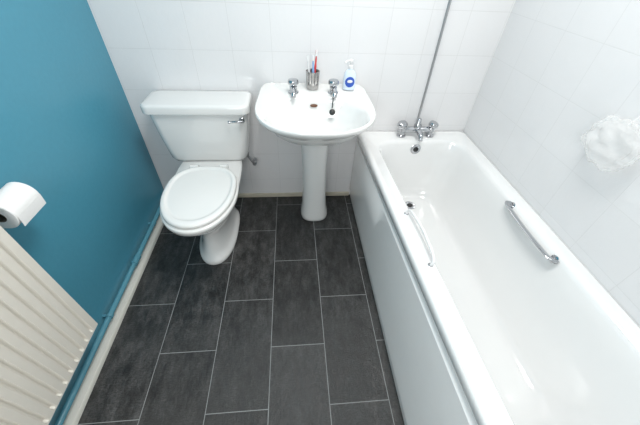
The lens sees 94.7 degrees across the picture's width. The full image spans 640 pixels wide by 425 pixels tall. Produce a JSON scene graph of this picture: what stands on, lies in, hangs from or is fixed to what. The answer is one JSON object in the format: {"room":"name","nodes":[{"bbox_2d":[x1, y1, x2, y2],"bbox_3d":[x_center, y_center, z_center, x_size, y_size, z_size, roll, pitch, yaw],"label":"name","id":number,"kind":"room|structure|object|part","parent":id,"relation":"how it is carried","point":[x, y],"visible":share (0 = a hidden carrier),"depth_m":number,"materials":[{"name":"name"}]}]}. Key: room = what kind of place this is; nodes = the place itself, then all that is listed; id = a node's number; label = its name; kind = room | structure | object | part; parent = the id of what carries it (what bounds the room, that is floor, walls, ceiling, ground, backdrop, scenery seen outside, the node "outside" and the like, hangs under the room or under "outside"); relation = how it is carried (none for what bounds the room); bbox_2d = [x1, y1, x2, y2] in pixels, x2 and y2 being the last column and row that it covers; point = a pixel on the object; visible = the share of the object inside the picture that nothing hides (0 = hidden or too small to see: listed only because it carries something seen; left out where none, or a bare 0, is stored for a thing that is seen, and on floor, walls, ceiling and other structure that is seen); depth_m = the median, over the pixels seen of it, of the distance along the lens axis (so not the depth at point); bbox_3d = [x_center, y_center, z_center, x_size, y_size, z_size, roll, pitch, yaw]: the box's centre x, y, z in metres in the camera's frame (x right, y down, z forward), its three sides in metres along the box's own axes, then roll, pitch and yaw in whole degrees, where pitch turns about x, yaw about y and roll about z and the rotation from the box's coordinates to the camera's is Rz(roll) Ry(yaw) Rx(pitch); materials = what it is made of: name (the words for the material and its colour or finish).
{"room":"bathroom","nodes":[
{"label":"bathroom","id":0,"kind":"room"},
{"bbox_2d":[0,0,163,424],"bbox_3d":[-0.906,-0.119,0.237,0.100,2.350,2.450,-1,43,-5],"label":"wall","id":1,"kind":"structure","parent":0,"point":[70,132],"depth_m":1.11,"materials":[{"name":"teal paint"}]},
{"bbox_2d":[0,226,97,424],"bbox_3d":[-0.806,0.598,0.455,0.100,0.587,1.175,-1,43,-5],"label":"radiator","id":2,"kind":"object","parent":1,"relation":"attached to","point":[45,334],"visible":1,"depth_m":0.82,"materials":[{"name":"metal"}]},
{"bbox_2d":[54,205,159,424],"bbox_3d":[-0.881,0.683,1.011,0.042,0.032,2.380,-1,43,-5],"label":"pipe","id":3,"kind":"object","parent":1,"relation":"attached to","point":[68,403],"visible":0.91,"depth_m":1.22,"materials":[{"name":"blue paint"}]},
{"bbox_2d":[63,215,163,424],"bbox_3d":[-0.878,0.729,1.033,0.050,0.027,2.449,-1,43,-5],"label":"baseboard","id":4,"kind":"structure","parent":1,"relation":"attached to","point":[80,401],"depth_m":1.24,"materials":[{"name":"paint"}]},
{"bbox_3d":[-0.868,-0.052,0.761,0.060,0.094,0.115,-1,43,-5],"label":"toilet roll holder","id":5,"kind":"object","parent":1,"relation":"attached to","visible":0},
{"bbox_2d":[0,182,45,227],"bbox_3d":[-0.845,-0.021,0.809,0.086,0.085,0.101,-1,43,-5],"label":"toilet paper roll","id":6,"kind":"object","parent":5,"relation":"hanging from","point":[19,202],"visible":1,"depth_m":0.80,"materials":[{"name":"paper"}]},
{"bbox_2d":[78,194,404,424],"bbox_3d":[0.014,0.746,1.146,2.045,0.080,2.650,-1,43,-5],"label":"floor","id":7,"kind":"structure","parent":0,"point":[286,329],"depth_m":1.29,"materials":[{"name":"tile"}]},
{"bbox_2d":[140,90,256,264],"bbox_3d":[-0.576,-0.119,1.464,0.490,0.706,0.705,-1,43,-5],"label":"toilet","id":8,"kind":"object","parent":7,"relation":"on","point":[208,131],"visible":1,"depth_m":1.40,"materials":[{"name":"white ceramic"}]},
{"bbox_3d":[-0.582,-0.532,1.419,0.490,0.042,0.201,-1,43,-5],"label":"cistern lid","id":9,"kind":"part","parent":8,"relation":"part of","materials":[{"name":"white ceramic"}]},
{"bbox_3d":[-0.542,-0.083,1.321,0.318,0.022,0.423,-1,43,-5],"label":"lid","id":10,"kind":"part","parent":8,"relation":"part of","materials":[{"name":"plastic"}]},
{"bbox_3d":[-0.543,-0.064,1.337,0.330,0.021,0.440,-1,43,-5],"label":"seat","id":11,"kind":"part","parent":8,"relation":"part of","materials":[{"name":"plastic"}]},
{"bbox_3d":[-0.396,-0.432,1.395,0.076,0.026,0.026,-1,43,-5],"label":"flush lever","id":12,"kind":"part","parent":8,"relation":"part of","materials":[{"name":"silver metal"}]},
{"bbox_2d":[255,78,375,220],"bbox_3d":[-0.032,-0.240,1.554,0.546,0.804,0.500,-1,43,-5],"label":"basin","id":13,"kind":"object","parent":7,"relation":"on","point":[314,120],"visible":1,"depth_m":1.40,"materials":[{"name":"white ceramic"}]},
{"bbox_2d":[306,68,319,89],"bbox_3d":[-0.035,-0.641,1.422,0.067,0.082,0.066,-1,43,-5],"label":"tumbler","id":14,"kind":"object","parent":13,"relation":"on","point":[312,79],"visible":0.94,"depth_m":1.41,"materials":[{"name":"clear glass"}]},
{"bbox_2d":[312,55,313,72],"bbox_3d":[-0.032,-0.670,1.398,0.013,0.138,0.031,-1,43,-5],"label":"toothbrush","id":15,"kind":"object","parent":14,"relation":"in","point":[312,55],"visible":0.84,"depth_m":1.38,"materials":[{"name":"white plastic"}]},
{"bbox_2d":[314,50,317,72],"bbox_3d":[-0.021,-0.684,1.399,0.015,0.158,0.032,24,47,21],"label":"toothbrush","id":16,"kind":"object","parent":14,"relation":"in","point":[315,65],"visible":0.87,"depth_m":1.39,"materials":[{"name":"red plastic"}]},
{"bbox_3d":[-0.023,-0.684,1.401,0.011,0.155,0.032,20,46,18],"label":"handle","id":17,"kind":"part","parent":16,"relation":"part of","materials":[{"name":"red plastic"}]},
{"bbox_2d":[342,59,355,89],"bbox_3d":[0.142,-0.659,1.412,0.064,0.137,0.040,-1,43,-5],"label":"soap dispenser","id":18,"kind":"object","parent":13,"relation":"on","point":[349,78],"visible":1,"depth_m":1.41,"materials":[{"name":"white plastic"}]},
{"bbox_2d":[350,118,639,424],"bbox_3d":[0.596,0.242,1.236,0.643,0.580,1.717,-1,43,-5],"label":"bathtub","id":19,"kind":"object","parent":7,"relation":"on","point":[487,316],"visible":1,"depth_m":1.13,"materials":[{"name":"white ceramic"}]},
{"bbox_3d":[0.331,0.297,1.266,0.116,0.438,1.697,-1,43,-5],"label":"panel","id":20,"kind":"part","parent":19,"relation":"part of","materials":[{"name":"plastic"}]},
{"bbox_2d":[396,118,438,140],"bbox_3d":[0.551,-0.459,1.636,0.233,0.103,0.121,-1,43,-5],"label":"mixer tap","id":21,"kind":"object","parent":19,"relation":"on","point":[417,132],"depth_m":1.66,"materials":[{"name":"silver metal"}]},
{"bbox_2d":[416,0,451,120],"bbox_3d":[0.566,-1.031,1.153,0.022,1.445,0.014,-1,43,-5],"label":"shower hose","id":22,"kind":"object","parent":19,"relation":"attached to","point":[449,1],"visible":1,"depth_m":1.41,"materials":[{"name":"metal"}]},
{"bbox_3d":[0.831,0.067,1.185,0.053,0.020,0.340,-1,43,-5],"label":"grab rail","id":23,"kind":"part","parent":19,"relation":"part of","materials":[{"name":"silver metal"}]},
{"bbox_2d":[87,0,515,193],"bbox_3d":[-0.037,-1.011,1.247,2.045,2.350,0.100,-1,43,-5],"label":"wall","id":24,"kind":"structure","parent":0,"point":[151,45],"depth_m":1.41,"materials":[{"name":"white tile"}]},
{"bbox_2d":[238,192,348,197],"bbox_3d":[-0.376,-0.116,1.971,1.150,0.028,0.012,-1,43,-5],"label":"baseboard","id":25,"kind":"structure","parent":24,"relation":"attached to","point":[241,195],"depth_m":1.98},
{"bbox_2d":[463,0,639,326],"bbox_3d":[1.031,-0.166,0.402,0.100,2.350,2.450,-1,43,-5],"label":"wall","id":26,"kind":"structure","parent":0,"point":[558,96],"depth_m":1.06,"materials":[{"name":"white tile"}]}
]}

